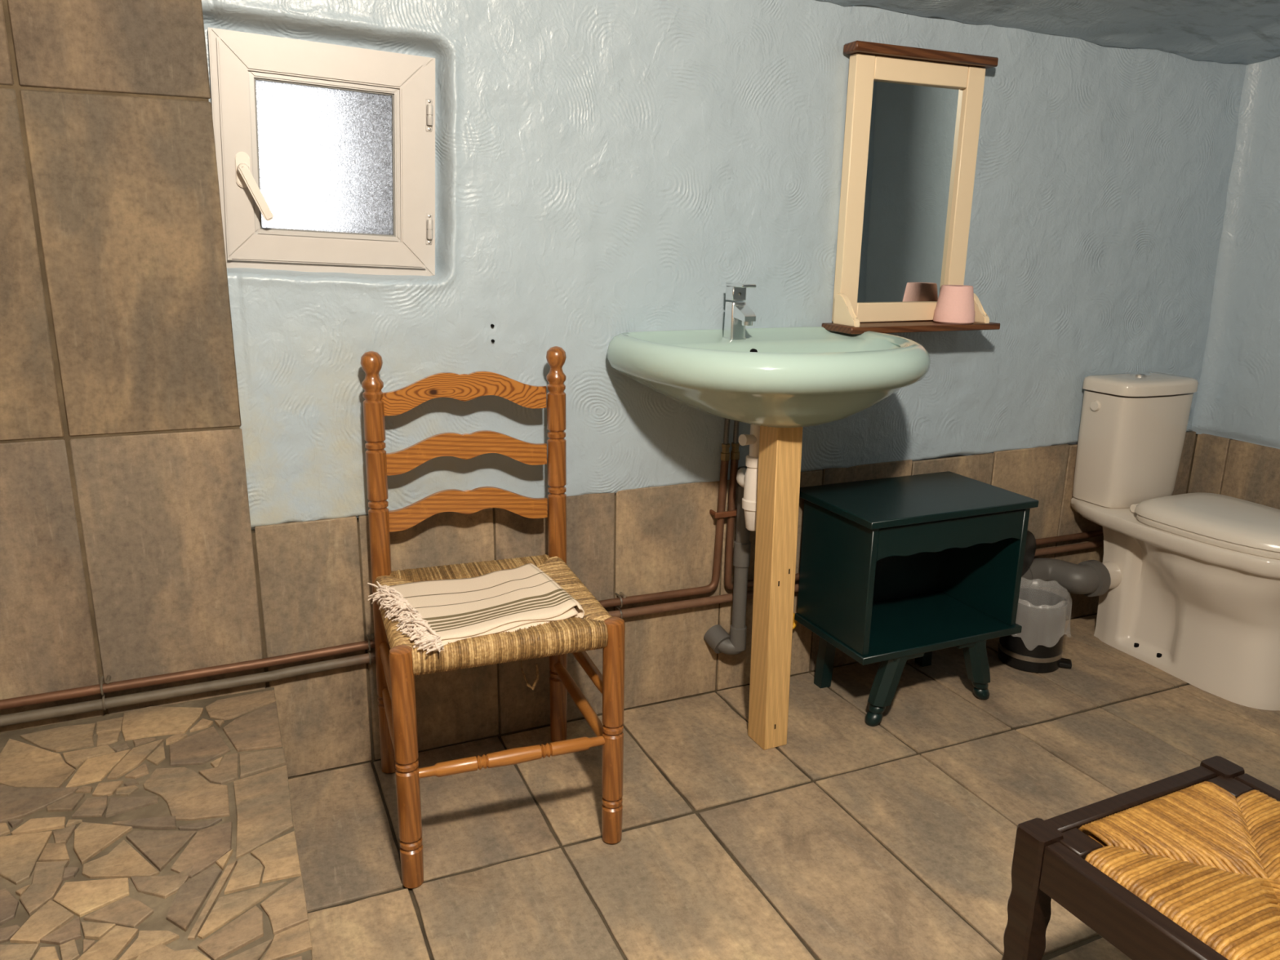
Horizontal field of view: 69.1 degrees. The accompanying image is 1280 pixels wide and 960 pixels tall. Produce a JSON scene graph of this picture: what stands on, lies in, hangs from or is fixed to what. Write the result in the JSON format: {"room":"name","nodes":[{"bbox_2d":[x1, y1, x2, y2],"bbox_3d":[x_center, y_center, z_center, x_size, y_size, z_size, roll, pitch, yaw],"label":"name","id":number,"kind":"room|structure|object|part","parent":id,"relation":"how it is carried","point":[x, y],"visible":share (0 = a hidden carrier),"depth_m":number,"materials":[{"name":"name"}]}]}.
{"room":"bathroom","nodes":[
{"label":"bathroom","id":0,"kind":"room"},
{"bbox_2d":[0,0,1246,778],"bbox_3d":[-0.029,-0.536,2.145,4.250,2.350,0.190,-6,16,-23],"label":"wall","id":1,"kind":"structure","parent":0,"point":[183,471],"depth_m":1.98,"materials":[{"name":"blue paint"}]},
{"bbox_2d":[208,27,435,275],"bbox_3d":[-0.600,-0.616,1.800,0.425,0.442,0.092,-6,16,-23],"label":"window","id":2,"kind":"structure","parent":1,"relation":"in","point":[325,153],"depth_m":1.80,"materials":[{"name":"white plastic"}]},
{"bbox_3d":[-0.782,-0.612,1.744,0.030,0.426,0.044,-3,15,-24],"label":"frame","id":3,"kind":"part","parent":2,"relation":"part of","materials":[{"name":"white plastic"}]},
{"bbox_3d":[-0.755,-0.612,1.740,0.050,0.391,0.039,-3,15,-24],"label":"sash rail","id":4,"kind":"part","parent":2,"relation":"part of","materials":[{"name":"white plastic"}]},
{"bbox_3d":[-0.739,-0.578,1.731,0.025,0.064,0.007,-3,15,-24],"label":"handle plate","id":5,"kind":"part","parent":2,"relation":"part of","materials":[{"name":"beige plastic"}]},
{"bbox_3d":[-0.712,-0.532,1.725,0.017,0.104,0.012,-29,24,-15],"label":"handle lever","id":6,"kind":"part","parent":2,"relation":"part of","materials":[{"name":"beige plastic"}]},
{"bbox_3d":[-0.598,-0.785,1.766,0.374,0.050,0.039,-3,15,-24],"label":"sash rail","id":7,"kind":"part","parent":2,"relation":"part of","materials":[{"name":"white plastic"}]},
{"bbox_3d":[-0.599,-0.814,1.774,0.408,0.030,0.044,-3,15,-24],"label":"frame","id":8,"kind":"part","parent":2,"relation":"part of","materials":[{"name":"white plastic"}]},
{"bbox_3d":[-0.609,-0.621,1.809,0.250,0.267,0.004,-3,15,-24],"label":"pane","id":9,"kind":"part","parent":2,"relation":"part of","materials":[{"name":"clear glass"}]},
{"bbox_3d":[-0.617,-0.454,1.847,0.374,0.050,0.039,-3,15,-24],"label":"sash rail","id":10,"kind":"part","parent":2,"relation":"part of","materials":[{"name":"white plastic"}]},
{"bbox_3d":[-0.621,-0.429,1.868,0.408,0.030,0.044,-3,15,-24],"label":"frame","id":11,"kind":"part","parent":2,"relation":"part of","materials":[{"name":"white plastic"}]},
{"bbox_3d":[-0.460,-0.628,1.873,0.050,0.391,0.039,-3,15,-24],"label":"sash rail","id":12,"kind":"part","parent":2,"relation":"part of","materials":[{"name":"white plastic"}]},
{"bbox_3d":[-0.434,-0.514,1.907,0.014,0.062,0.005,-3,15,-24],"label":"hinge plate","id":13,"kind":"part","parent":2,"relation":"part of","materials":[{"name":"white plastic"}]},
{"bbox_3d":[-0.422,-0.728,1.855,0.014,0.062,0.005,-3,15,-24],"label":"hinge plate","id":14,"kind":"part","parent":2,"relation":"part of","materials":[{"name":"white plastic"}]},
{"bbox_3d":[-0.438,-0.631,1.898,0.030,0.426,0.044,-3,15,-24],"label":"frame","id":15,"kind":"part","parent":2,"relation":"part of","materials":[{"name":"white plastic"}]},
{"bbox_2d":[0,460,728,710],"bbox_3d":[-0.815,0.215,1.856,2.252,0.373,0.019,-6,16,-23],"label":"copper pipe","id":16,"kind":"object","parent":1,"relation":"attached to","point":[67,694],"visible":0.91,"depth_m":1.92,"materials":[{"name":"brown metal"}]},
{"bbox_2d":[720,417,729,461],"bbox_3d":[0.205,-0.140,2.203,0.022,0.204,0.086,2,15,6],"label":"hose","id":17,"kind":"object","parent":16,"relation":"attached to","point":[725,455],"visible":0.48,"depth_m":2.24,"materials":[{"name":"gold metal"}]},
{"bbox_2d":[365,633,374,664],"bbox_3d":[-0.580,0.367,2.011,0.017,0.062,0.039,-6,16,-23],"label":"clamp","id":18,"kind":"object","parent":1,"relation":"attached to","point":[372,635],"visible":0.91,"depth_m":2.00,"materials":[{"name":"grey metal"}]},
{"bbox_2d":[0,539,1103,727],"bbox_3d":[-0.043,0.334,2.245,3.950,0.045,0.021,-6,16,-23],"label":"copper pipe","id":19,"kind":"object","parent":1,"relation":"attached to","point":[230,682],"visible":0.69,"depth_m":1.91,"materials":[{"name":"brown metal"}]},
{"bbox_2d":[99,675,111,710],"bbox_3d":[-1.038,0.416,1.812,0.017,0.063,0.039,-6,16,-23],"label":"clamp","id":20,"kind":"object","parent":19,"relation":"attached to","point":[108,677],"visible":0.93,"depth_m":1.80,"materials":[{"name":"grey metal"}]},
{"bbox_2d":[615,591,626,618],"bbox_3d":[-0.045,0.305,2.242,0.017,0.063,0.039,-6,16,-23],"label":"clamp","id":21,"kind":"object","parent":1,"relation":"attached to","point":[621,593],"visible":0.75,"depth_m":2.23,"materials":[{"name":"metal"}]},
{"bbox_2d":[709,508,737,518],"bbox_3d":[0.211,0.079,2.300,0.078,0.014,0.045,-6,16,-23],"label":"clamp","id":22,"kind":"object","parent":1,"relation":"attached to","point":[727,513],"visible":0.59,"depth_m":2.28,"materials":[{"name":"brown metal"}]},
{"bbox_2d":[703,466,751,654],"bbox_3d":[0.218,0.206,2.314,0.105,0.490,0.069,10,17,30],"label":"pipe","id":23,"kind":"object","parent":1,"relation":"attached to","point":[717,637],"visible":0.92,"depth_m":2.32,"materials":[{"name":"grey plastic"}]},
{"bbox_2d":[703,624,729,653],"bbox_3d":[0.200,0.406,2.376,0.056,0.071,0.065,-10,18,-36],"label":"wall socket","id":24,"kind":"object","parent":23,"relation":"attached to","point":[717,637],"depth_m":2.35,"materials":[{"name":"grey plastic"}]},
{"bbox_2d":[729,624,746,651],"bbox_3d":[0.249,0.399,2.359,0.043,0.062,0.043,-6,16,-23],"label":"socket","id":25,"kind":"object","parent":23,"relation":"attached to","point":[738,633],"depth_m":2.34,"materials":[{"name":"grey plastic"}]},
{"bbox_2d":[733,540,751,567],"bbox_3d":[0.253,0.181,2.302,0.042,0.062,0.042,-6,16,-23],"label":"socket","id":26,"kind":"object","parent":23,"relation":"attached to","point":[741,556],"depth_m":2.29,"materials":[{"name":"grey plastic"}]},
{"bbox_2d":[792,613,796,629],"bbox_3d":[0.382,0.373,2.450,0.074,0.072,0.012,-6,16,-23],"label":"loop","id":27,"kind":"object","parent":1,"relation":"attached to","point":[794,622],"visible":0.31,"depth_m":2.46,"materials":[{"name":"gold metal"}]},
{"bbox_2d":[822,40,999,333],"bbox_3d":[0.691,-0.696,2.263,0.464,0.653,0.126,-6,16,-23],"label":"wall mirror","id":28,"kind":"object","parent":1,"relation":"attached to","point":[913,114],"visible":0.83,"depth_m":2.28,"materials":[{"name":"beige paint"}]},
{"bbox_3d":[0.659,-0.430,2.370,0.279,0.047,0.029,-6,16,-23],"label":"rail","id":29,"kind":"part","parent":28,"relation":"part of","materials":[{"name":"beige paint"}]},
{"bbox_2d":[857,80,963,302],"bbox_3d":[0.663,-0.702,2.302,0.288,0.523,0.004,-6,16,-23],"label":"mirror glass","id":30,"kind":"object","parent":28,"relation":"on","point":[911,193],"depth_m":2.30,"materials":[{"name":"grey"}]},
{"bbox_2d":[822,320,999,333],"bbox_3d":[0.686,-0.387,2.343,0.464,0.016,0.124,-6,16,-23],"label":"shelf","id":31,"kind":"object","parent":28,"relation":"attached to","point":[843,326],"depth_m":2.29,"materials":[{"name":"brown wood"}]},
{"bbox_3d":[0.668,-0.975,2.228,0.279,0.051,0.029,-6,16,-23],"label":"rail","id":32,"kind":"part","parent":28,"relation":"part of","materials":[{"name":"beige paint"}]},
{"bbox_3d":[0.673,-1.009,2.210,0.424,0.021,0.052,-6,16,-23],"label":"cap rail","id":33,"kind":"part","parent":28,"relation":"part of","materials":[{"name":"brown wood"}]},
{"bbox_2d":[933,284,974,324],"bbox_3d":[0.800,-0.446,2.357,0.101,0.093,0.101,-6,16,-23],"label":"tumbler","id":34,"kind":"object","parent":28,"relation":"on","point":[955,303],"visible":1,"depth_m":2.32,"materials":[{"name":"pink ceramic"}]},
{"bbox_2d":[724,459,1103,590],"bbox_3d":[0.990,0.039,2.643,1.695,0.372,0.019,-6,16,-23],"label":"copper pipe","id":35,"kind":"object","parent":1,"relation":"attached to","point":[729,584],"visible":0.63,"depth_m":2.33,"materials":[{"name":"brown metal"}]},
{"bbox_2d":[730,420,739,460],"bbox_3d":[0.239,-0.151,2.230,0.025,0.214,0.049,-6,16,-23],"label":"hose","id":36,"kind":"object","parent":35,"relation":"attached to","point":[735,453],"visible":0.54,"depth_m":2.25,"materials":[{"name":"gold metal"}]},
{"bbox_2d":[1020,557,1111,596],"bbox_3d":[1.120,0.284,2.722,0.457,0.106,0.166,-1,15,-7],"label":"pipe","id":37,"kind":"object","parent":1,"relation":"attached to","point":[1090,578],"visible":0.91,"depth_m":2.70,"materials":[{"name":"grey plastic"}]},
{"bbox_2d":[288,613,1279,959],"bbox_3d":[0.614,0.986,1.010,4.250,0.101,3.320,-6,16,-23],"label":"floor","id":38,"kind":"structure","parent":0,"point":[849,838],"depth_m":1.89,"materials":[{"name":"tile"}]},
{"bbox_2d":[0,686,312,959],"bbox_3d":[-1.093,0.721,1.272,1.190,0.226,1.100,-6,16,-23],"label":"stone step","id":39,"kind":"structure","parent":38,"relation":"on","point":[165,832],"depth_m":1.46,"materials":[{"name":"stone"}]},
{"bbox_2d":[360,346,625,888],"bbox_3d":[-0.295,0.228,1.828,0.429,0.925,0.442,-5,16,-20],"label":"chair","id":40,"kind":"object","parent":38,"relation":"on","point":[397,663],"visible":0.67,"depth_m":1.87,"materials":[{"name":"brown wood"}]},
{"bbox_3d":[-0.540,0.194,1.941,0.043,0.924,0.042,-4,15,-20],"label":"post","id":41,"kind":"part","parent":40,"relation":"part of","materials":[{"name":"brown wood"}]},
{"bbox_3d":[-0.411,0.511,1.641,0.041,0.467,0.040,-5,16,-20],"label":"leg","id":42,"kind":"part","parent":40,"relation":"part of","materials":[{"name":"brown wood"}]},
{"bbox_2d":[367,563,584,653],"bbox_3d":[-0.307,0.237,1.754,0.354,0.055,0.327,-6,16,-23],"label":"striped towel","id":43,"kind":"object","parent":40,"relation":"on","point":[435,614],"visible":1,"depth_m":1.74,"materials":[{"name":"fabric"}]},
{"bbox_3d":[-0.297,0.252,1.833,0.409,0.056,0.429,-5,16,-20],"label":"rush seat","id":44,"kind":"part","parent":40,"relation":"part of","materials":[{"name":"wicker"}]},
{"bbox_3d":[-0.184,0.166,2.072,0.043,0.924,0.042,-5,16,-20],"label":"post","id":45,"kind":"part","parent":40,"relation":"part of","materials":[{"name":"brown wood"}]},
{"bbox_3d":[-0.052,0.483,1.773,0.041,0.467,0.040,-5,16,-20],"label":"leg","id":46,"kind":"part","parent":40,"relation":"part of","materials":[{"name":"brown wood"}]},
{"bbox_2d":[747,426,803,750],"bbox_3d":[0.304,0.244,2.106,0.064,0.772,0.074,-6,16,-23],"label":"support post","id":47,"kind":"object","parent":38,"relation":"on","point":[780,459],"visible":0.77,"depth_m":2.08,"materials":[{"name":"brown wood"}]},
{"bbox_2d":[607,326,930,427],"bbox_3d":[0.317,-0.215,2.005,0.675,0.172,0.506,-6,16,-23],"label":"basin","id":48,"kind":"object","parent":47,"relation":"on","point":[776,377],"visible":0.97,"depth_m":1.84,"materials":[{"name":"teal ceramic"}]},
{"bbox_2d":[722,282,755,339],"bbox_3d":[0.227,-0.380,2.102,0.045,0.126,0.090,-6,16,-23],"label":"mixer tap","id":49,"kind":"object","parent":48,"relation":"on","point":[738,315],"visible":1,"depth_m":2.10,"materials":[{"name":"silver metal"}]},
{"bbox_3d":[0.226,-0.423,2.094,0.036,0.038,0.077,-6,16,-23],"label":"lever","id":50,"kind":"part","parent":49,"relation":"part of","materials":[{"name":"silver metal"}]},
{"bbox_3d":[0.233,-0.378,2.088,0.032,0.037,0.060,-6,16,-23],"label":"spout","id":51,"kind":"part","parent":49,"relation":"part of","materials":[{"name":"silver metal"}]},
{"bbox_2d":[736,424,759,531],"bbox_3d":[0.260,-0.043,2.156,0.070,0.300,0.178,2,15,5],"label":"trap","id":52,"kind":"object","parent":48,"relation":"attached to","point":[747,478],"visible":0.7,"depth_m":2.10,"materials":[{"name":"beige plastic"}]},
{"bbox_3d":[0.248,-0.001,2.186,0.046,0.039,0.145,0,15,-3],"label":"outlet arm","id":53,"kind":"part","parent":52,"relation":"part of","materials":[{"name":"beige plastic"}]},
{"bbox_2d":[742,466,758,531],"bbox_3d":[0.262,0.042,2.129,0.056,0.150,0.055,-6,16,-23],"label":"cup","id":54,"kind":"object","parent":52,"relation":"on","point":[749,481],"depth_m":2.11,"materials":[{"name":"beige plastic"}]},
{"bbox_2d":[794,471,1038,726],"bbox_3d":[0.684,0.295,2.400,0.508,0.537,0.318,-6,16,-23],"label":"nightstand","id":55,"kind":"object","parent":38,"relation":"on","point":[895,571],"visible":0.99,"depth_m":2.32,"materials":[{"name":"teal paint"}]},
{"bbox_3d":[0.493,0.458,2.462,0.044,0.184,0.032,-6,16,-23],"label":"leg","id":56,"kind":"part","parent":55,"relation":"part of","materials":[{"name":"teal paint"}]},
{"bbox_3d":[0.478,0.229,2.277,0.018,0.315,0.279,-6,16,-23],"label":"panel","id":57,"kind":"part","parent":55,"relation":"part of","materials":[{"name":"teal paint"}]},
{"bbox_3d":[0.607,0.481,2.271,0.097,0.128,0.060,-6,16,-23],"label":"leg","id":58,"kind":"part","parent":55,"relation":"part of","materials":[{"name":"teal paint"}]},
{"bbox_3d":[0.635,0.176,2.487,0.444,0.315,0.009,-6,16,-23],"label":"panel","id":59,"kind":"part","parent":55,"relation":"part of","materials":[{"name":"teal paint"}]},
{"bbox_3d":[0.691,0.370,2.409,0.498,0.019,0.292,-6,16,-23],"label":"board","id":60,"kind":"part","parent":55,"relation":"part of","materials":[{"name":"teal paint"}]},
{"bbox_3d":[0.793,0.429,2.593,0.044,0.184,0.032,-6,16,-23],"label":"leg","id":61,"kind":"part","parent":55,"relation":"part of","materials":[{"name":"teal paint"}]},
{"bbox_3d":[0.693,0.059,2.328,0.442,0.006,0.260,-6,16,-23],"label":"rail","id":62,"kind":"part","parent":55,"relation":"part of","materials":[{"name":"teal paint"}]},
{"bbox_3d":[0.860,0.456,2.381,0.097,0.128,0.060,-6,16,-23],"label":"leg","id":63,"kind":"part","parent":55,"relation":"part of","materials":[{"name":"teal paint"}]},
{"bbox_3d":[0.900,0.188,2.461,0.018,0.315,0.279,-6,16,-23],"label":"panel","id":64,"kind":"part","parent":55,"relation":"part of","materials":[{"name":"teal paint"}]},
{"bbox_2d":[997,529,1071,672],"bbox_3d":[1.105,0.334,2.610,0.182,0.370,0.204,-6,16,-23],"label":"pedal bin","id":65,"kind":"object","parent":38,"relation":"on","point":[1041,614],"visible":0.66,"depth_m":2.57,"materials":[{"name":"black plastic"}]},
{"bbox_3d":[1.069,0.218,2.652,0.170,0.169,0.040,-7,17,-28],"label":"lid","id":66,"kind":"part","parent":65,"relation":"part of","materials":[{"name":"black plastic"}]},
{"bbox_2d":[1001,755,1279,959],"bbox_3d":[0.735,0.672,1.144,0.401,0.445,0.388,-6,16,-25],"label":"stool","id":67,"kind":"object","parent":38,"relation":"on","point":[1185,865],"visible":1,"depth_m":1.12,"materials":[{"name":"brown wood"}]},
{"bbox_3d":[0.498,0.651,1.220,0.042,0.440,0.042,-6,16,-25],"label":"leg","id":68,"kind":"part","parent":67,"relation":"part of","materials":[{"name":"brown wood"}]},
{"bbox_3d":[0.660,0.453,1.253,0.317,0.063,0.026,-6,16,-25],"label":"rail","id":69,"kind":"part","parent":67,"relation":"part of","materials":[{"name":"brown wood"}]},
{"bbox_3d":[0.571,0.512,1.020,0.026,0.063,0.304,-6,16,-25],"label":"rail","id":70,"kind":"part","parent":67,"relation":"part of","materials":[{"name":"brown wood"}]},
{"bbox_3d":[0.738,0.480,1.094,0.348,0.048,0.335,-6,16,-25],"label":"rush seat","id":71,"kind":"part","parent":67,"relation":"part of","materials":[{"name":"yellow wicker"}]},
{"bbox_3d":[0.821,0.617,1.371,0.042,0.440,0.042,-6,16,-25],"label":"leg","id":72,"kind":"part","parent":67,"relation":"part of","materials":[{"name":"brown wood"}]},
{"bbox_3d":[0.904,0.477,1.176,0.026,0.063,0.304,-6,16,-25],"label":"rail","id":73,"kind":"part","parent":67,"relation":"part of","materials":[{"name":"brown wood"}]},
{"bbox_2d":[1071,371,1279,710],"bbox_3d":[1.552,0.135,2.562,0.371,0.792,0.686,-6,16,-23],"label":"toilet","id":74,"kind":"object","parent":38,"relation":"on","point":[1193,595],"visible":1,"depth_m":2.58,"materials":[{"name":"beige ceramic"}]},
{"bbox_3d":[1.456,-0.279,2.690,0.308,0.041,0.185,-6,16,-23],"label":"cistern lid","id":75,"kind":"part","parent":74,"relation":"part of","materials":[{"name":"beige ceramic"}]},
{"bbox_3d":[1.597,0.107,2.454,0.350,0.040,0.473,-6,16,-23],"label":"lid","id":76,"kind":"part","parent":74,"relation":"part of","materials":[{"name":"beige plastic"}]},
{"bbox_3d":[1.598,0.137,2.458,0.348,0.017,0.461,-6,16,-23],"label":"seat","id":77,"kind":"part","parent":74,"relation":"part of","materials":[{"name":"beige plastic"}]},
{"bbox_2d":[817,0,1279,65],"bbox_3d":[0.653,-1.109,0.452,4.450,0.962,3.500,-6,16,-23],"label":"ceiling","id":78,"kind":"structure","parent":0,"point":[1245,32],"depth_m":2.32,"materials":[{"name":"paint"}]},
{"bbox_2d":[1187,55,1279,509],"bbox_3d":[2.225,-0.482,2.085,0.292,2.350,2.100,-6,16,-23],"label":"wall","id":79,"kind":"structure","parent":0,"point":[1236,421],"depth_m":2.79,"materials":[{"name":"blue paint"}]}
]}

